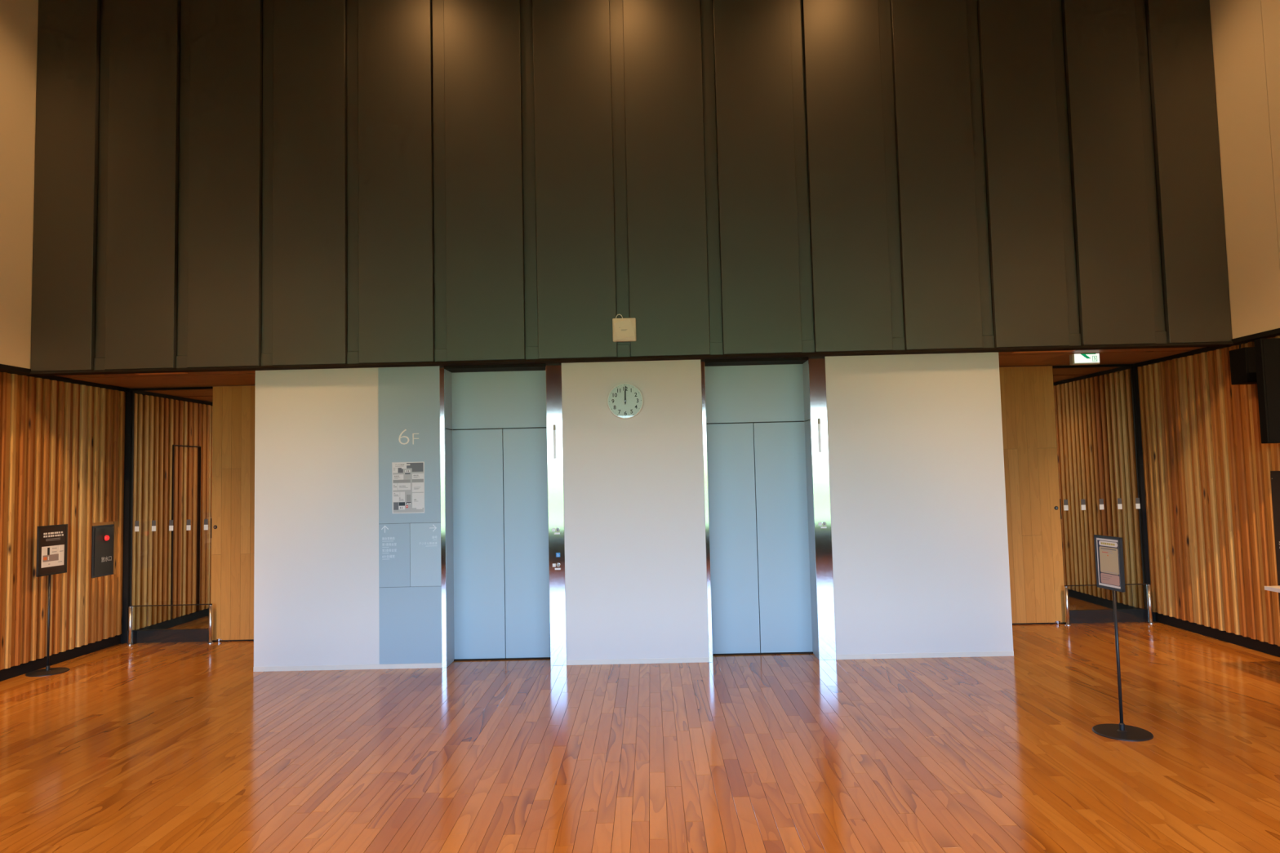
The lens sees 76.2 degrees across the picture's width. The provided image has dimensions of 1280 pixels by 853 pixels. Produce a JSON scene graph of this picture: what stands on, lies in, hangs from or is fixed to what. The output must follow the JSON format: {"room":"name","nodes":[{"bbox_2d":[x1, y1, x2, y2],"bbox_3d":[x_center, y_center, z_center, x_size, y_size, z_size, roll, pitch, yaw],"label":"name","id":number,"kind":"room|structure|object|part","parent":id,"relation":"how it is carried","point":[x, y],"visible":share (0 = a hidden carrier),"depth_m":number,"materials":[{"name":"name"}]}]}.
{"room":"elevator lobby","nodes":[
{"label":"elevator lobby","id":0,"kind":"room"},
{"bbox_2d":[0,0,38,368],"bbox_3d":[-6.212,-2.951,3.269,0.350,4.228,10.100,-1,-3,1],"label":"wall","id":1,"kind":"structure","parent":0,"point":[19,19],"depth_m":7.82,"materials":[{"name":"beige paint"}]},
{"bbox_2d":[0,372,213,670],"bbox_3d":[-6.200,0.647,5.207,0.278,3.225,14.400,-1,-3,1],"label":"wall","id":2,"kind":"structure","parent":0,"point":[62,444],"depth_m":8.97,"materials":[{"name":"brown wood"}]},
{"bbox_2d":[91,521,114,577],"bbox_3d":[-6.023,1.379,9.181,0.068,0.605,0.357,-1,-3,1],"label":"box","id":3,"kind":"object","parent":2,"relation":"attached to","point":[102,534],"visible":1,"depth_m":9.16,"materials":[{"name":"black metal"}]},
{"bbox_2d":[0,608,208,681],"bbox_3d":[-6.080,2.199,5.112,0.006,0.110,14.400,-1,-3,1],"label":"baseboard","id":4,"kind":"structure","parent":2,"relation":"attached to","point":[14,671],"depth_m":8.82,"materials":[{"name":"black paint"}]},
{"bbox_2d":[0,364,213,405],"bbox_3d":[-6.050,-0.693,5.285,0.202,0.042,14.400,-1,-3,1],"label":"trim","id":5,"kind":"structure","parent":2,"relation":"attached to","point":[3,368],"depth_m":8.91,"materials":[{"name":"black paint"}]},
{"bbox_2d":[120,386,213,643],"bbox_3d":[-5.528,1.024,9.584,1.061,2.968,0.070,-1,-3,1],"label":"window","id":6,"kind":"structure","parent":2,"relation":"in","point":[182,635],"depth_m":9.55,"materials":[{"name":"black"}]},
{"bbox_3d":[-5.495,2.435,9.498,1.061,0.140,0.060,-1,-3,1],"label":"kick plate","id":7,"kind":"part","parent":6,"relation":"part of","materials":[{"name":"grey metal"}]},
{"bbox_2d":[55,370,255,402],"bbox_3d":[-4.933,-0.538,10.248,2.318,0.212,4.447,-1,-3,1],"label":"ceiling","id":8,"kind":"structure","parent":0,"point":[240,378],"depth_m":9.02,"materials":[{"name":"brown wood"}]},
{"bbox_2d":[30,0,1232,371],"bbox_3d":[-0.178,-2.785,8.118,11.800,4.255,0.250,-1,-3,1],"label":"wall","id":9,"kind":"structure","parent":0,"point":[218,183],"depth_m":7.98,"materials":[{"name":"brown metal"}]},
{"bbox_3d":[-5.675,-2.661,8.083,0.595,4.251,0.058,-1,-3,1],"label":"bronze panel","id":10,"kind":"part","parent":9,"relation":"part of","materials":[{"name":"black metal"}]},
{"bbox_3d":[-4.910,-2.679,8.074,0.673,4.251,0.058,-1,-3,1],"label":"bronze panel","id":11,"kind":"part","parent":9,"relation":"part of","materials":[{"name":"black metal"}]},
{"bbox_3d":[-4.092,-2.699,8.065,0.698,4.251,0.058,-1,-3,1],"label":"bronze panel","id":12,"kind":"part","parent":9,"relation":"part of","materials":[{"name":"black metal"}]},
{"bbox_3d":[-3.256,-2.719,8.056,0.711,4.251,0.058,-1,-3,1],"label":"bronze panel","id":13,"kind":"part","parent":9,"relation":"part of","materials":[{"name":"black metal"}]},
{"bbox_3d":[-2.408,-2.739,8.047,0.722,4.251,0.058,-1,-3,1],"label":"bronze panel","id":14,"kind":"part","parent":9,"relation":"part of","materials":[{"name":"black metal"}]},
{"bbox_3d":[-1.539,-2.760,8.037,0.753,4.251,0.058,-1,-3,1],"label":"bronze panel","id":15,"kind":"part","parent":9,"relation":"part of","materials":[{"name":"black metal"}]},
{"bbox_3d":[-0.651,-2.781,8.028,0.760,4.251,0.058,-1,-3,1],"label":"bronze panel","id":16,"kind":"part","parent":9,"relation":"part of","materials":[{"name":"black metal"}]},
{"bbox_2d":[612,314,635,342],"bbox_3d":[-0.152,-0.953,7.854,0.224,0.269,0.057,-1,-3,1],"label":"speaker","id":17,"kind":"object","parent":9,"relation":"attached to","point":[624,330],"visible":1,"depth_m":7.83,"materials":[{"name":"white plastic"}]},
{"bbox_2d":[28,342,1234,375],"bbox_3d":[-0.129,-0.654,7.929,11.600,0.022,0.154,-1,-3,1],"label":"trim","id":18,"kind":"structure","parent":9,"relation":"attached to","point":[1207,344],"depth_m":7.88,"materials":[{"name":"brown metal"}]},
{"bbox_3d":[0.243,-2.803,8.018,0.764,4.251,0.058,-1,-3,1],"label":"bronze panel","id":19,"kind":"part","parent":9,"relation":"part of","materials":[{"name":"black metal"}]},
{"bbox_3d":[1.133,-2.824,8.008,0.753,4.251,0.058,-1,-3,1],"label":"bronze panel","id":20,"kind":"part","parent":9,"relation":"part of","materials":[{"name":"black metal"}]},
{"bbox_3d":[2.010,-2.845,7.998,0.738,4.251,0.058,-1,-3,1],"label":"bronze panel","id":21,"kind":"part","parent":9,"relation":"part of","materials":[{"name":"black metal"}]},
{"bbox_3d":[2.875,-2.866,7.989,0.728,4.251,0.058,-1,-3,1],"label":"bronze panel","id":22,"kind":"part","parent":9,"relation":"part of","materials":[{"name":"black metal"}]},
{"bbox_3d":[3.720,-2.886,7.980,0.698,4.251,0.058,-1,-3,1],"label":"bronze panel","id":23,"kind":"part","parent":9,"relation":"part of","materials":[{"name":"black metal"}]},
{"bbox_3d":[4.545,-2.906,7.971,0.688,4.251,0.058,-1,-3,1],"label":"bronze panel","id":24,"kind":"part","parent":9,"relation":"part of","materials":[{"name":"black metal"}]},
{"bbox_3d":[5.318,-2.924,7.962,0.595,4.251,0.058,-1,-3,1],"label":"bronze panel","id":25,"kind":"part","parent":9,"relation":"part of","materials":[{"name":"black metal"}]},
{"bbox_2d":[253,351,1013,666],"bbox_3d":[-0.101,0.767,9.131,7.300,3.175,2.400,-1,-3,1],"label":"wall","id":26,"kind":"structure","parent":0,"point":[918,507],"depth_m":7.92,"materials":[{"name":"white painted plaster"}]},
{"bbox_2d":[210,385,255,641],"bbox_3d":[-4.379,0.995,9.547,1.262,2.966,0.089,-1,-3,1],"label":"door","id":27,"kind":"structure","parent":26,"relation":"in","point":[233,517],"depth_m":9.52,"materials":[{"name":"brown wood"}]},
{"bbox_2d":[253,662,441,671],"bbox_3d":[-2.817,2.322,7.866,1.825,0.045,0.006,-1,-3,1],"label":"baseboard","id":28,"kind":"structure","parent":26,"relation":"attached to","point":[434,664],"depth_m":7.86,"materials":[{"name":"white plastic"}]},
{"bbox_3d":[-2.847,0.888,8.181,1.825,2.945,0.450,-1,-3,1],"label":"wall panel","id":29,"kind":"part","parent":26,"relation":"part of","materials":[{"name":"white paint"}]},
{"bbox_2d":[377,366,441,664],"bbox_3d":[-2.241,0.849,7.943,0.605,2.874,0.013,-1,-3,1],"label":"panel","id":30,"kind":"object","parent":26,"relation":"attached to","point":[410,573],"visible":1,"depth_m":7.94,"materials":[{"name":"blue"}]},
{"bbox_3d":[-2.383,1.250,7.925,0.301,0.610,0.005,-1,-3,1],"label":"direction plate","id":31,"kind":"part","parent":30,"relation":"part of","materials":[{"name":"blue"}]},
{"bbox_3d":[-2.256,0.177,7.988,0.605,1.528,0.005,-1,-3,1],"label":"plate","id":32,"kind":"part","parent":30,"relation":"part of","materials":[{"name":"blue"}]},
{"bbox_3d":[-2.216,1.919,7.883,0.605,0.730,0.005,-1,-3,1],"label":"plate","id":33,"kind":"part","parent":30,"relation":"part of","materials":[{"name":"blue"}]},
{"bbox_3d":[-2.079,1.243,7.921,0.300,0.610,0.006,-1,-3,1],"label":"direction plate","id":34,"kind":"part","parent":30,"relation":"part of","materials":[{"name":"blue metal"}]},
{"bbox_2d":[439,363,566,667],"bbox_3d":[-1.336,0.851,8.142,1.200,2.945,0.435,-1,-3,1],"label":"elevator","id":35,"kind":"object","parent":26,"relation":"attached to","point":[503,540],"visible":0.94,"depth_m":8.21,"materials":[{"name":"blue metal"}]},
{"bbox_3d":[-1.627,1.178,8.243,0.509,2.294,0.030,-1,-3,1],"label":"door","id":36,"kind":"part","parent":35,"relation":"part of","materials":[{"name":"blue metal"}]},
{"bbox_3d":[-1.416,-0.272,8.323,1.000,0.579,0.030,-1,-3,1],"label":"transom panel","id":37,"kind":"part","parent":35,"relation":"part of","materials":[{"name":"blue metal"}]},
{"bbox_3d":[-1.355,2.323,8.160,1.000,0.011,0.062,-1,-3,1],"label":"sill","id":38,"kind":"part","parent":35,"relation":"part of","materials":[{"name":"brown metal"}]},
{"bbox_3d":[-1.124,1.166,8.237,0.484,2.294,0.030,-1,-3,1],"label":"door","id":39,"kind":"part","parent":35,"relation":"part of","materials":[{"name":"blue metal"}]},
{"bbox_2d":[607,382,643,418],"bbox_3d":[-0.143,-0.250,7.969,0.352,0.352,0.042,-1,-3,1],"label":"wall clock","id":40,"kind":"object","parent":26,"relation":"attached to","point":[624,400],"visible":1,"depth_m":7.96,"materials":[{"name":"white plastic"}]},
{"bbox_3d":[-0.052,0.822,8.150,1.367,2.945,0.450,-1,-3,1],"label":"wall panel","id":41,"kind":"part","parent":26,"relation":"part of","materials":[{"name":"white paint"}]},
{"bbox_2d":[566,657,709,665],"bbox_3d":[-0.021,2.255,7.835,1.367,0.045,0.006,-1,-3,1],"label":"baseboard","id":42,"kind":"structure","parent":26,"relation":"attached to","point":[669,660],"depth_m":7.83,"materials":[{"name":"white plastic"}]},
{"bbox_2d":[700,356,835,662],"bbox_3d":[1.238,0.789,8.114,1.215,2.945,0.435,-1,-3,1],"label":"elevator","id":43,"kind":"object","parent":26,"relation":"attached to","point":[768,534],"visible":0.88,"depth_m":8.19,"materials":[{"name":"blue metal"}]},
{"bbox_3d":[0.924,1.117,8.215,0.494,2.294,0.030,-1,-3,1],"label":"door","id":44,"kind":"part","parent":43,"relation":"part of","materials":[{"name":"blue metal"}]},
{"bbox_3d":[1.151,-0.333,8.295,1.015,0.579,0.030,-1,-3,1],"label":"transom panel","id":45,"kind":"part","parent":43,"relation":"part of","materials":[{"name":"blue metal"}]},
{"bbox_3d":[1.211,2.261,8.132,1.015,0.011,0.062,-1,-3,1],"label":"sill","id":46,"kind":"part","parent":43,"relation":"part of","materials":[{"name":"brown metal"}]},
{"bbox_3d":[1.435,1.105,8.209,0.514,2.294,0.030,-1,-3,1],"label":"door","id":47,"kind":"part","parent":43,"relation":"part of","materials":[{"name":"blue metal"}]},
{"bbox_3d":[2.692,0.756,8.120,1.693,2.945,0.450,-1,-3,1],"label":"wall panel","id":48,"kind":"part","parent":26,"relation":"part of","materials":[{"name":"white paint"}]},
{"bbox_2d":[835,651,1013,659],"bbox_3d":[2.723,2.189,7.805,1.693,0.045,0.006,-1,-3,1],"label":"baseboard","id":49,"kind":"structure","parent":26,"relation":"attached to","point":[982,654],"depth_m":7.80,"materials":[{"name":"white plastic"}]},
{"bbox_2d":[999,365,1066,624],"bbox_3d":[4.205,0.790,9.452,1.292,2.966,0.089,-1,-3,1],"label":"door","id":50,"kind":"structure","parent":26,"relation":"in","point":[1033,500],"depth_m":9.42,"materials":[{"name":"brown wood"}]},
{"bbox_3d":[4.848,0.952,9.425,0.013,0.230,0.028,-1,-3,1],"label":"flush pull","id":51,"kind":"part","parent":50,"relation":"part of","materials":[{"name":"black paint"}]},
{"bbox_2d":[0,596,1279,852],"bbox_3d":[-0.119,2.138,4.991,12.250,0.060,14.700,-1,-3,1],"label":"floor","id":52,"kind":"structure","parent":0,"point":[184,747],"depth_m":5.28,"materials":[{"name":"brown wood"}]},
{"bbox_2d":[25,524,69,676],"bbox_3d":[-5.857,1.705,8.094,0.356,1.445,0.360,-2,-3,5],"label":"sign stand","id":53,"kind":"object","parent":52,"relation":"on","point":[52,540],"visible":1,"depth_m":8.08,"materials":[{"name":"black metal"}]},
{"bbox_3d":[-5.850,1.228,8.121,0.015,0.490,0.360,-2,-3,5],"label":"frame","id":54,"kind":"part","parent":53,"relation":"part of","materials":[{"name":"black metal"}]},
{"bbox_2d":[40,525,66,574],"bbox_3d":[-5.841,1.228,8.121,0.003,0.454,0.324,-2,-3,5],"label":"poster","id":55,"kind":"object","parent":53,"relation":"attached to","point":[52,538],"depth_m":8.12,"materials":[{"name":"black paper"}]},
{"bbox_2d":[127,604,213,645],"bbox_3d":[-5.382,2.270,9.357,0.985,0.447,0.060,-1,-3,1],"label":"guard rail","id":56,"kind":"object","parent":52,"relation":"on","point":[130,615],"visible":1,"depth_m":9.35,"materials":[{"name":"silver metal"}]},
{"bbox_3d":[-5.845,2.286,9.361,0.038,0.422,0.038,-1,-3,1],"label":"post","id":57,"kind":"part","parent":56,"relation":"part of","materials":[{"name":"silver metal"}]},
{"bbox_3d":[-5.383,2.264,9.357,0.885,0.420,0.008,-1,-3,1],"label":"pane","id":58,"kind":"part","parent":56,"relation":"part of","materials":[{"name":"clear glass"}]},
{"bbox_3d":[-5.387,2.052,9.370,0.955,0.009,0.012,-1,-3,1],"label":"rail","id":59,"kind":"part","parent":56,"relation":"part of","materials":[{"name":"brown metal"}]},
{"bbox_3d":[-4.920,2.264,9.351,0.038,0.422,0.038,-1,-3,1],"label":"post","id":60,"kind":"part","parent":56,"relation":"part of","materials":[{"name":"silver metal"}]},
{"bbox_2d":[1064,583,1154,626],"bbox_3d":[5.301,2.014,9.239,0.990,0.447,0.060,-1,-3,1],"label":"guard rail","id":61,"kind":"object","parent":52,"relation":"on","point":[1148,586],"visible":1,"depth_m":9.23,"materials":[{"name":"silver metal"}]},
{"bbox_3d":[4.837,2.030,9.244,0.038,0.422,0.038,-1,-3,1],"label":"post","id":62,"kind":"part","parent":61,"relation":"part of","materials":[{"name":"silver metal"}]},
{"bbox_3d":[5.296,1.796,9.253,0.960,0.009,0.012,-1,-3,1],"label":"rail","id":63,"kind":"part","parent":61,"relation":"part of","materials":[{"name":"brown metal"}]},
{"bbox_3d":[5.301,2.008,9.240,0.890,0.420,0.008,-1,-3,1],"label":"pane","id":64,"kind":"part","parent":61,"relation":"part of","materials":[{"name":"clear glass"}]},
{"bbox_3d":[5.766,2.008,9.234,0.038,0.422,0.038,-1,-3,1],"label":"post","id":65,"kind":"part","parent":61,"relation":"part of","materials":[{"name":"silver metal"}]},
{"bbox_2d":[1092,534,1153,742],"bbox_3d":[3.225,1.403,5.525,0.356,1.315,0.356,-1,-3,-5],"label":"sign stand","id":66,"kind":"object","parent":52,"relation":"on","point":[1108,550],"visible":1,"depth_m":5.51,"materials":[{"name":"black metal"}]},
{"bbox_2d":[1096,537,1120,589],"bbox_3d":[3.187,0.927,5.551,0.003,0.324,0.229,-1,-3,-5],"label":"poster","id":67,"kind":"object","parent":66,"relation":"attached to","point":[1108,549],"depth_m":5.55,"materials":[{"name":"beige paper"}]},
{"bbox_3d":[3.196,0.927,5.552,0.015,0.360,0.265,-1,-3,-5],"label":"frame","id":68,"kind":"part","parent":66,"relation":"part of","materials":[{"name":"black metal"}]},
{"bbox_2d":[1264,586,1279,592],"bbox_3d":[5.410,1.638,5.844,0.636,0.784,1.586,-1,-3,1],"label":"table","id":69,"kind":"object","parent":52,"relation":"on","point":[1274,588],"visible":1,"depth_m":6.58,"materials":[{"name":"beige"}]},
{"bbox_2d":[998,346,1204,382],"bbox_3d":[4.683,-0.768,10.142,2.313,0.212,4.447,-1,-3,1],"label":"ceiling","id":70,"kind":"structure","parent":0,"point":[1128,356],"depth_m":8.89,"materials":[{"name":"brown wood"}]},
{"bbox_2d":[1069,353,1099,364],"bbox_3d":[4.677,-0.710,8.586,0.284,0.115,0.068,-1,-3,1],"label":"exit sign","id":71,"kind":"object","parent":70,"relation":"attached to","point":[1081,358],"visible":1,"depth_m":8.56,"materials":[{"name":"beige plastic"}]},
{"bbox_2d":[1053,335,1279,646],"bbox_3d":[5.900,0.357,5.074,0.263,3.225,14.400,-1,-3,1],"label":"wall","id":72,"kind":"structure","parent":0,"point":[1207,467],"depth_m":8.80,"materials":[{"name":"brown wood"}]},
{"bbox_2d":[1052,364,1155,623],"bbox_3d":[5.352,0.764,9.464,1.026,2.968,0.070,-1,-3,1],"label":"door","id":73,"kind":"structure","parent":72,"relation":"in","point":[1139,615],"depth_m":9.42,"materials":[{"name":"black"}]},
{"bbox_3d":[5.385,2.175,9.379,1.026,0.140,0.060,-1,-3,1],"label":"kick plate","id":74,"kind":"part","parent":73,"relation":"part of","materials":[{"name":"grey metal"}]},
{"bbox_2d":[1053,328,1279,386],"bbox_3d":[5.702,-0.975,5.156,0.157,0.042,14.400,-1,-3,1],"label":"trim","id":75,"kind":"structure","parent":72,"relation":"attached to","point":[1275,332],"depth_m":8.60,"materials":[{"name":"black paint"}]},
{"bbox_2d":[1067,588,1279,657],"bbox_3d":[5.845,1.913,4.981,0.006,0.110,14.400,-1,-3,1],"label":"baseboard","id":76,"kind":"structure","parent":72,"relation":"attached to","point":[1256,645],"depth_m":8.59,"materials":[{"name":"black paint"}]},
{"bbox_2d":[1229,341,1257,384],"bbox_3d":[5.682,-0.603,7.591,0.243,0.405,0.216,-1,-3,1],"label":"wall speaker","id":77,"kind":"object","parent":72,"relation":"attached to","point":[1242,360],"visible":0.62,"depth_m":7.53,"materials":[{"name":"black plastic"}]},
{"bbox_2d":[1246,348,1257,380],"bbox_3d":[5.660,-0.569,7.484,0.170,0.295,0.006,-1,-3,1],"label":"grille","id":78,"kind":"object","parent":77,"relation":"attached to","point":[1251,356],"depth_m":7.48,"materials":[{"name":"black"}]},
{"bbox_2d":[1253,337,1279,443],"bbox_3d":[5.564,-0.301,7.220,0.380,0.907,0.408,-1,-3,1],"label":"wall display","id":79,"kind":"object","parent":72,"relation":"attached to","point":[1267,350],"visible":1,"depth_m":7.03,"materials":[{"name":"black"}]},
{"bbox_2d":[1270,471,1279,605],"bbox_3d":[5.829,1.184,7.089,0.034,1.600,0.820,-1,-3,1],"label":"upper cabinet","id":80,"kind":"object","parent":72,"relation":"attached to","point":[1275,475],"visible":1,"depth_m":7.45,"materials":[{"name":"black wood"}]},
{"bbox_3d":[5.835,1.184,7.088,0.023,1.600,0.820,-1,-3,1],"label":"frame","id":81,"kind":"part","parent":80,"relation":"part of","materials":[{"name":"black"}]},
{"bbox_2d":[1209,0,1279,338],"bbox_3d":[5.734,-3.237,3.138,0.350,4.228,10.100,-1,-3,1],"label":"wall","id":82,"kind":"structure","parent":0,"point":[1246,33],"depth_m":7.53,"materials":[{"name":"beige paint"}]},
{"bbox_3d":[5.613,-3.019,6.703,0.020,4.228,1.196,-1,-3,1],"label":"wall panel","id":83,"kind":"part","parent":82,"relation":"part of","materials":[{"name":"beige paint"}]}
]}

